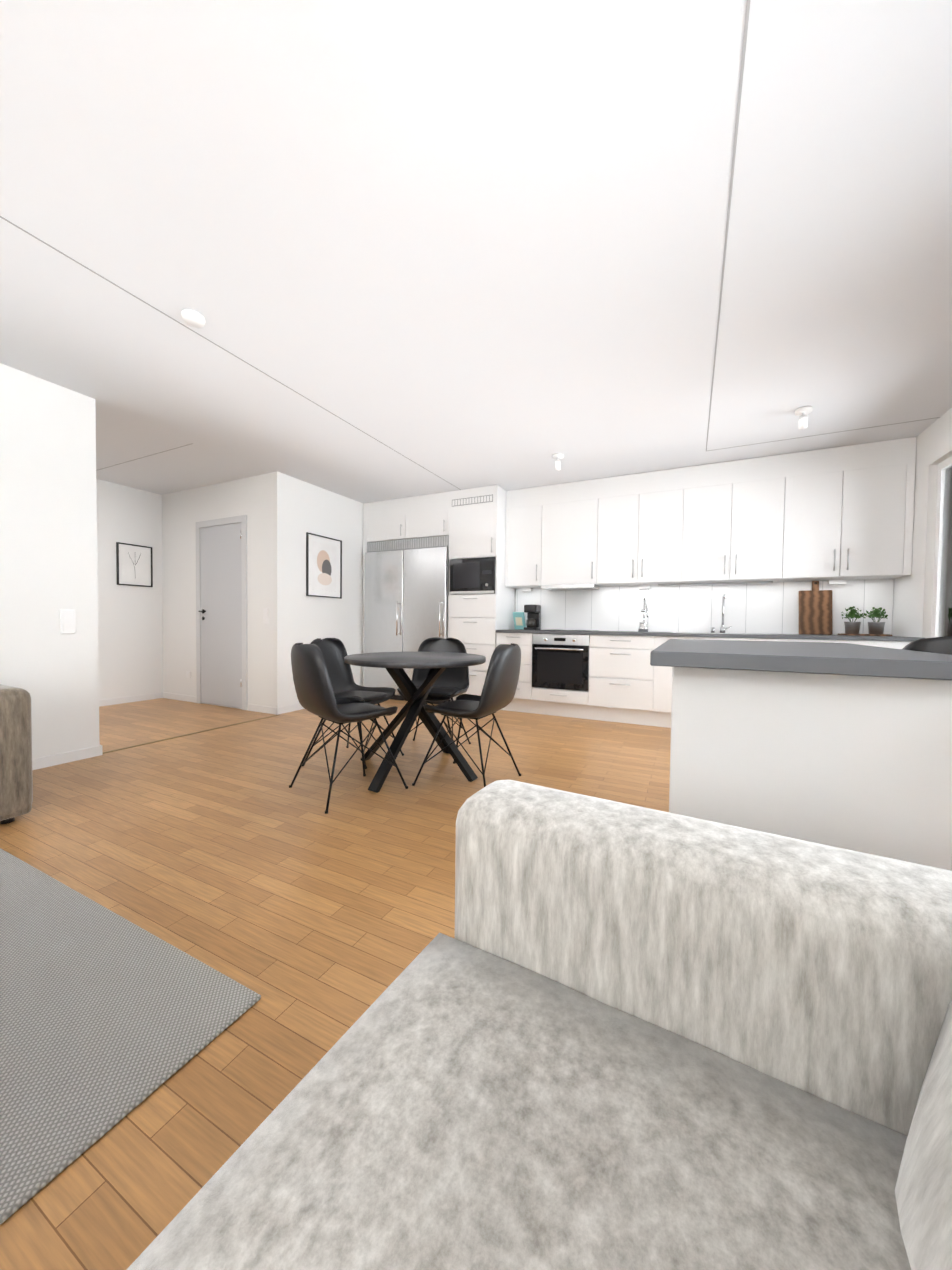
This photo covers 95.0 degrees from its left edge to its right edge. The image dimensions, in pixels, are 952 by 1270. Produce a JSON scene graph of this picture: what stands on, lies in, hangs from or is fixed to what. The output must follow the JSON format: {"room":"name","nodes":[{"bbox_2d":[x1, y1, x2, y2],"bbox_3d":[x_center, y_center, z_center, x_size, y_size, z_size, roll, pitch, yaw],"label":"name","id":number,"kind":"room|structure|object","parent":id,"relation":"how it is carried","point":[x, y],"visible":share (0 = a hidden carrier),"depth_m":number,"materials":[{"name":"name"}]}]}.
{"room":"open-plan living room","nodes":[
{"label":"open-plan living room","id":0,"kind":"room"},
{"bbox_2d":[0,363,99,758],"bbox_3d":[-3.699,-0.352,1.103,0.120,2.500,4.450,1,2,26],"label":"wall","id":1,"kind":"structure","parent":0,"point":[48,532],"depth_m":2.84,"materials":[{"name":"white paint"}]},
{"bbox_2d":[32,745,102,769],"bbox_3d":[-3.651,0.864,1.113,0.012,0.070,4.462,1,2,26],"label":"baseboard","id":2,"kind":"structure","parent":1,"relation":"attached to","point":[60,758],"depth_m":2.93,"materials":[{"name":"white wood"}]},
{"bbox_2d":[60,609,75,633],"bbox_3d":[-2.739,-0.090,2.927,0.012,0.160,0.080,1,2,26],"label":"light switch","id":3,"kind":"object","parent":1,"relation":"attached to","point":[67,621],"visible":1,"depth_m":2.92,"materials":[{"name":"white plastic"}]},
{"bbox_2d":[96,479,162,699],"bbox_3d":[-5.244,-0.413,2.722,0.120,2.500,6.000,1,2,26],"label":"wall","id":4,"kind":"structure","parent":0,"point":[130,637],"depth_m":5.06,"materials":[{"name":"white paint"}]},
{"bbox_2d":[99,692,161,706],"bbox_3d":[-5.199,0.803,2.726,0.012,0.070,6.000,1,2,26],"label":"baseboard","id":5,"kind":"structure","parent":4,"relation":"attached to","point":[106,702],"depth_m":5.09,"materials":[{"name":"white wood"}]},
{"bbox_2d":[116,542,152,586],"bbox_3d":[-3.989,-0.814,5.105,0.022,0.480,0.360,1,2,26],"label":"framed picture","id":6,"kind":"object","parent":4,"relation":"attached to","point":[134,565],"visible":1,"depth_m":5.10,"materials":[{"name":"black"}]},
{"bbox_2d":[0,698,670,1269],"bbox_3d":[-1.442,0.932,1.947,7.750,0.060,8.200,1,2,26],"label":"floor","id":7,"kind":"structure","parent":0,"point":[230,852],"depth_m":1.72,"materials":[{"name":"brown wood"}]},
{"bbox_2d":[0,684,32,823],"bbox_3d":[-3.028,0.489,1.294,0.935,0.824,2.250,1,2,26],"label":"velvet sofa","id":8,"kind":"object","parent":7,"relation":"on","point":[16,788],"visible":1,"depth_m":2.04,"materials":[{"name":"grey fabric"}]},
{"bbox_2d":[0,848,260,1224],"bbox_3d":[-1.966,0.935,0.283,1.810,0.012,2.750,1,2,26],"label":"woven rug","id":9,"kind":"object","parent":7,"relation":"on","point":[109,1019],"visible":1,"depth_m":1.05,"materials":[{"name":"grey fabric"}]},
{"bbox_2d":[103,714,279,753],"bbox_3d":[-2.372,0.839,3.820,0.030,0.003,1.550,1,2,26],"label":"threshold strip","id":10,"kind":"object","parent":7,"relation":"on","point":[186,734],"visible":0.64,"depth_m":3.65,"materials":[{"name":"wood"}]},
{"bbox_2d":[247,704,274,713],"bbox_3d":[-2.276,0.784,4.628,0.430,0.070,0.012,1,2,26],"label":"baseboard","id":11,"kind":"structure","parent":7,"relation":"on","point":[250,707],"depth_m":4.62,"materials":[{"name":"white wood"}]},
{"bbox_2d":[162,471,362,708],"bbox_3d":[-2.570,-0.468,5.877,2.150,2.500,2.020,1,2,26],"label":"wall block","id":12,"kind":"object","parent":7,"relation":"on","point":[284,513],"visible":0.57,"depth_m":4.87,"materials":[{"name":"white paint"}]},
{"bbox_2d":[162,692,196,702],"bbox_3d":[-3.565,0.753,5.259,0.660,0.070,0.012,1,2,26],"label":"baseboard","id":13,"kind":"structure","parent":12,"relation":"attached to","point":[173,696],"depth_m":5.25,"materials":[{"name":"white wood"}]},
{"bbox_2d":[186,671,190,677],"bbox_3d":[-3.409,0.471,5.175,0.080,0.080,0.012,1,2,26],"label":"outlet","id":14,"kind":"object","parent":12,"relation":"attached to","point":[188,674],"visible":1,"depth_m":5.17,"materials":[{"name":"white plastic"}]},
{"bbox_2d":[196,515,247,709],"bbox_3d":[-2.869,-0.244,4.866,0.870,2.100,0.065,1,2,26],"label":"hall door","id":15,"kind":"structure","parent":12,"relation":"attached to","point":[221,625],"depth_m":4.87,"materials":[{"name":"white wood"}]},
{"bbox_2d":[306,532,341,598],"bbox_3d":[-1.752,-0.787,5.058,0.022,0.700,0.530,1,2,26],"label":"framed picture","id":16,"kind":"object","parent":12,"relation":"attached to","point":[323,566],"visible":0.94,"depth_m":5.04,"materials":[{"name":"black"}]},
{"bbox_2d":[275,703,304,714],"bbox_3d":[-1.776,0.777,5.102,0.012,0.070,1.302,1,2,26],"label":"baseboard","id":17,"kind":"structure","parent":7,"relation":"on","point":[280,710],"depth_m":4.64,"materials":[{"name":"white wood"}]},
{"bbox_2d":[289,643,407,813],"bbox_3d":[-0.758,0.469,2.520,0.560,0.854,0.498,-1,2,-44],"label":"dining chair","id":18,"kind":"object","parent":7,"relation":"on","point":[313,687],"visible":0.98,"depth_m":2.33,"materials":[{"name":"black plastic"}]},
{"bbox_2d":[302,638,403,776],"bbox_3d":[-0.866,0.454,3.053,0.560,0.854,0.498,1,2,21],"label":"dining chair","id":19,"kind":"object","parent":7,"relation":"on","point":[343,683],"visible":0.62,"depth_m":3.18,"materials":[{"name":"black plastic"}]},
{"bbox_2d":[364,550,404,700],"bbox_3d":[-1.072,-0.123,5.667,0.596,1.855,0.534,1,2,26],"label":"fridge","id":20,"kind":"object","parent":7,"relation":"on","point":[383,621],"visible":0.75,"depth_m":5.46,"materials":[{"name":"grey metal"}]},
{"bbox_2d":[344,652,485,792],"bbox_3d":[-0.394,0.518,2.873,0.910,0.760,0.910,1,2,26],"label":"round dining table","id":21,"kind":"object","parent":7,"relation":"on","point":[394,664],"visible":1,"depth_m":2.75,"materials":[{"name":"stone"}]},
{"bbox_2d":[403,546,449,703],"bbox_3d":[-0.530,-0.110,5.401,0.600,1.855,0.534,1,2,26],"label":"freezer","id":22,"kind":"object","parent":7,"relation":"on","point":[425,590],"visible":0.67,"depth_m":5.19,"materials":[{"name":"metal"}]},
{"bbox_2d":[397,637,470,762],"bbox_3d":[-0.314,0.453,3.320,0.498,0.854,0.560,1,2,10],"label":"dining chair","id":23,"kind":"object","parent":7,"relation":"on","point":[450,683],"visible":0.65,"depth_m":3.50,"materials":[{"name":"black plastic"}]},
{"bbox_2d":[412,643,520,786],"bbox_3d":[-0.018,0.473,2.671,0.560,0.854,0.498,1,2,28],"label":"dining chair","id":24,"kind":"object","parent":7,"relation":"on","point":[500,684],"visible":0.98,"depth_m":2.52,"materials":[{"name":"black plastic"}]},
{"bbox_2d":[448,593,514,700],"bbox_3d":[0.071,0.179,5.252,0.610,1.300,0.595,1,2,26],"label":"base cabinet","id":25,"kind":"object","parent":7,"relation":"on","point":[473,619],"depth_m":4.97,"materials":[{"name":"white wood"}]},
{"bbox_2d":[494,633,549,712],"bbox_3d":[0.540,0.406,5.027,0.421,0.870,0.595,1,2,26],"label":"base cabinet","id":26,"kind":"object","parent":7,"relation":"on","point":[527,698],"depth_m":4.71,"materials":[{"name":"white wood"}]},
{"bbox_2d":[532,633,589,690],"bbox_3d":[0.966,0.273,4.730,0.594,0.568,0.559,1,2,26],"label":"built-in oven","id":27,"kind":"object","parent":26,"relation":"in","point":[560,661],"visible":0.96,"depth_m":4.52,"materials":[{"name":"black glass"}]},
{"bbox_2d":[127,780,951,1269],"bbox_3d":[-0.121,0.550,-0.263,0.935,0.853,2.250,2,2,30],"label":"velvet sofa","id":28,"kind":"object","parent":7,"relation":"on","point":[599,1034],"visible":1,"depth_m":0.49,"materials":[{"name":"grey fabric"}]},
{"bbox_2d":[586,633,669,726],"bbox_3d":[1.582,0.431,4.517,0.700,0.870,0.595,1,2,26],"label":"base cabinet","id":29,"kind":"object","parent":7,"relation":"on","point":[629,683],"depth_m":4.26,"materials":[{"name":"white wood"}]},
{"bbox_2d":[494,629,924,640],"bbox_3d":[1.930,-0.010,4.326,3.516,0.030,0.615,1,2,26],"label":"countertop","id":30,"kind":"structure","parent":29,"relation":"on","point":[785,637],"depth_m":3.86,"materials":[{"name":"grey stone"}]},
{"bbox_2d":[513,612,525,629],"bbox_3d":[0.519,-0.170,5.217,0.150,0.208,0.069,2,2,38],"label":"book stand","id":31,"kind":"object","parent":30,"relation":"on","point":[519,619],"visible":0.88,"depth_m":5.20,"materials":[{"name":"teal"}]},
{"bbox_2d":[524,605,540,629],"bbox_3d":[0.661,-0.205,5.068,0.165,0.289,0.182,1,2,26],"label":"coffee maker","id":32,"kind":"object","parent":30,"relation":"on","point":[533,620],"visible":0.98,"depth_m":5.01,"materials":[{"name":"black plastic"}]},
{"bbox_2d":[544,629,598,630],"bbox_3d":[1.004,-0.053,4.793,0.580,0.008,0.500,1,2,26],"label":"cooktop","id":33,"kind":"object","parent":30,"relation":"in","point":[567,630],"visible":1,"depth_m":4.60,"materials":[{"name":"black glass"}]},
{"bbox_2d":[638,598,648,631],"bbox_3d":[1.743,-0.213,4.532,0.109,0.359,0.163,1,2,26],"label":"press","id":34,"kind":"object","parent":30,"relation":"on","point":[643,627],"visible":0.98,"depth_m":4.53,"materials":[{"name":"white metal"}]},
{"bbox_2d":[711,594,730,632],"bbox_3d":[2.407,-0.204,4.266,0.178,0.372,0.225,1,2,26],"label":"chrome faucet","id":35,"kind":"object","parent":30,"relation":"on","point":[722,628],"visible":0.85,"depth_m":4.33,"materials":[{"name":"white metal"}]},
{"bbox_2d":[672,632,771,640],"bbox_3d":[2.301,0.068,4.149,0.796,0.173,0.416,1,2,26],"label":"sink","id":36,"kind":"object","parent":30,"relation":"in","point":[723,633],"visible":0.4,"depth_m":4.12,"materials":[{"name":"silver metal"}]},
{"bbox_2d":[799,581,832,634],"bbox_3d":[3.124,-0.253,4.018,0.250,0.497,0.081,1,2,26],"label":"chopping board","id":37,"kind":"object","parent":30,"relation":"on","point":[815,611],"visible":1,"depth_m":4.01,"materials":[{"name":"brown wood"}]},
{"bbox_2d":[837,606,891,635],"bbox_3d":[3.357,-0.121,3.773,0.331,0.255,0.180,1,2,26],"label":"plants","id":38,"kind":"object","parent":30,"relation":"on","point":[852,628],"visible":1,"depth_m":3.75,"materials":[{"name":"green plant"}]},
{"bbox_2d":[666,666,671,727],"bbox_3d":[2.299,0.534,4.168,0.899,0.700,0.595,1,2,26],"label":"base cabinet","id":39,"kind":"object","parent":7,"relation":"on","point":[668,669],"depth_m":4.08,"materials":[{"name":"white wood"}]},
{"bbox_2d":[766,637,817,641],"bbox_3d":[2.806,0.462,3.919,0.227,0.870,0.595,1,2,26],"label":"base cabinet","id":40,"kind":"object","parent":7,"relation":"on","point":[769,638],"depth_m":3.69,"materials":[{"name":"white"}]},
{"bbox_2d":[650,639,951,870],"bbox_3d":[1.073,0.489,1.602,0.731,0.900,1.250,1,2,26],"label":"kitchen island","id":41,"kind":"object","parent":7,"relation":"on","point":[848,746],"visible":0.65,"depth_m":1.16,"materials":[{"name":"white"}]},
{"bbox_2d":[818,641,911,648],"bbox_3d":[3.208,0.471,3.722,0.669,0.870,0.595,1,2,26],"label":"base cabinet","id":42,"kind":"object","parent":7,"relation":"on","point":[887,644],"depth_m":3.40,"materials":[{"name":"white"}]},
{"bbox_2d":[903,636,951,654],"bbox_3d":[1.788,0.464,1.634,0.536,0.965,0.626,2,2,29],"label":"bar stool","id":43,"kind":"object","parent":7,"relation":"on","point":[941,645],"visible":0.04,"depth_m":1.85,"materials":[{"name":"black leather"}]},
{"bbox_2d":[0,0,951,502],"bbox_3d":[-1.413,-1.636,1.877,7.750,0.082,8.200,1,2,26],"label":"ceiling","id":44,"kind":"structure","parent":0,"point":[462,244],"depth_m":1.71,"materials":[{"name":"white paint"}]},
{"bbox_2d":[181,309,205,327],"bbox_3d":[-1.420,-1.589,2.194,0.104,0.032,0.104,1,2,26],"label":"smoke detector","id":45,"kind":"object","parent":44,"relation":"attached to","point":[193,318],"visible":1,"depth_m":2.18,"materials":[{"name":"white plastic"}]},
{"bbox_2d":[552,453,563,470],"bbox_3d":[0.742,-1.560,3.953,0.100,0.135,0.100,1,2,26],"label":"ceiling spotlight","id":46,"kind":"object","parent":44,"relation":"attached to","point":[557,457],"visible":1,"depth_m":3.94,"materials":[{"name":"white plastic"}]},
{"bbox_2d":[795,406,812,429],"bbox_3d":[2.301,-1.518,3.068,0.100,0.135,0.100,1,2,26],"label":"ceiling spotlight","id":47,"kind":"object","parent":44,"relation":"attached to","point":[801,412],"visible":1,"depth_m":3.05,"materials":[{"name":"white plastic"}]},
{"bbox_2d":[515,579,893,633],"bbox_3d":[1.301,-0.402,5.041,5.540,2.500,0.120,1,2,26],"label":"wall","id":48,"kind":"structure","parent":0,"point":[637,585],"depth_m":5.14,"materials":[{"name":"white paint"}]},
{"bbox_2d":[366,509,445,548],"bbox_3d":[-0.731,-1.336,5.612,1.215,0.290,0.595,1,2,26],"label":"upper cabinet","id":49,"kind":"object","parent":48,"relation":"attached to","point":[426,529],"depth_m":5.33,"materials":[{"name":"white wood"}]},
{"bbox_2d":[446,501,505,564],"bbox_3d":[0.086,-1.170,5.213,0.610,0.580,0.599,1,2,26],"label":"upper cabinet","id":50,"kind":"object","parent":48,"relation":"attached to","point":[472,531],"depth_m":4.95,"materials":[{"name":"white wood"}]},
{"bbox_2d":[449,557,495,594],"bbox_3d":[0.053,-0.674,5.173,0.566,0.402,0.510,1,2,26],"label":"built-in microwave","id":51,"kind":"object","parent":50,"relation":"in","point":[472,576],"visible":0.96,"depth_m":4.95,"materials":[{"name":"black glass"}]},
{"bbox_2d":[505,505,544,588],"bbox_3d":[0.610,-1.006,5.101,0.430,0.890,0.345,1,2,26],"label":"upper cabinet","id":52,"kind":"object","parent":48,"relation":"attached to","point":[523,522],"depth_m":4.95,"materials":[{"name":"white wood"}]},
{"bbox_2d":[541,497,600,588],"bbox_3d":[1.077,-0.995,4.873,0.610,0.890,0.345,1,2,26],"label":"upper cabinet","id":53,"kind":"object","parent":48,"relation":"attached to","point":[568,528],"depth_m":4.71,"materials":[{"name":"white wood"}]},
{"bbox_2d":[597,489,684,585],"bbox_3d":[1.715,-0.979,4.561,0.811,0.890,0.345,1,2,26],"label":"upper cabinet","id":54,"kind":"object","parent":48,"relation":"attached to","point":[641,536],"depth_m":4.39,"materials":[{"name":"white wood"}]},
{"bbox_2d":[516,579,893,634],"bbox_3d":[2.067,-0.281,4.592,3.515,0.496,0.008,1,2,26],"label":"backsplash","id":55,"kind":"structure","parent":48,"relation":"attached to","point":[768,608],"depth_m":4.46,"materials":[{"name":"white tile"}]},
{"bbox_2d":[685,477,788,584],"bbox_3d":[2.443,-0.961,4.205,0.810,0.890,0.345,1,2,26],"label":"upper cabinet","id":56,"kind":"object","parent":48,"relation":"attached to","point":[735,530],"depth_m":4.04,"materials":[{"name":"white wood"}]},
{"bbox_2d":[777,461,915,581],"bbox_3d":[3.193,-0.942,3.838,0.859,0.890,0.345,1,2,26],"label":"upper cabinet","id":57,"kind":"object","parent":48,"relation":"attached to","point":[837,515],"depth_m":3.67,"materials":[{"name":"white wood"}]},
{"bbox_2d":[892,408,951,637],"bbox_3d":[1.972,-0.264,0.250,0.120,2.500,7.900,1,2,26],"label":"wall","id":58,"kind":"structure","parent":0,"point":[912,603],"depth_m":3.35,"materials":[{"name":"white paint"}]},
{"bbox_2d":[931,456,951,637],"bbox_3d":[3.202,-0.192,2.734,0.050,2.150,1.240,1,2,26],"label":"window","id":59,"kind":"structure","parent":58,"relation":"in","point":[944,621],"depth_m":3.22,"materials":[{"name":"white"}]}
]}

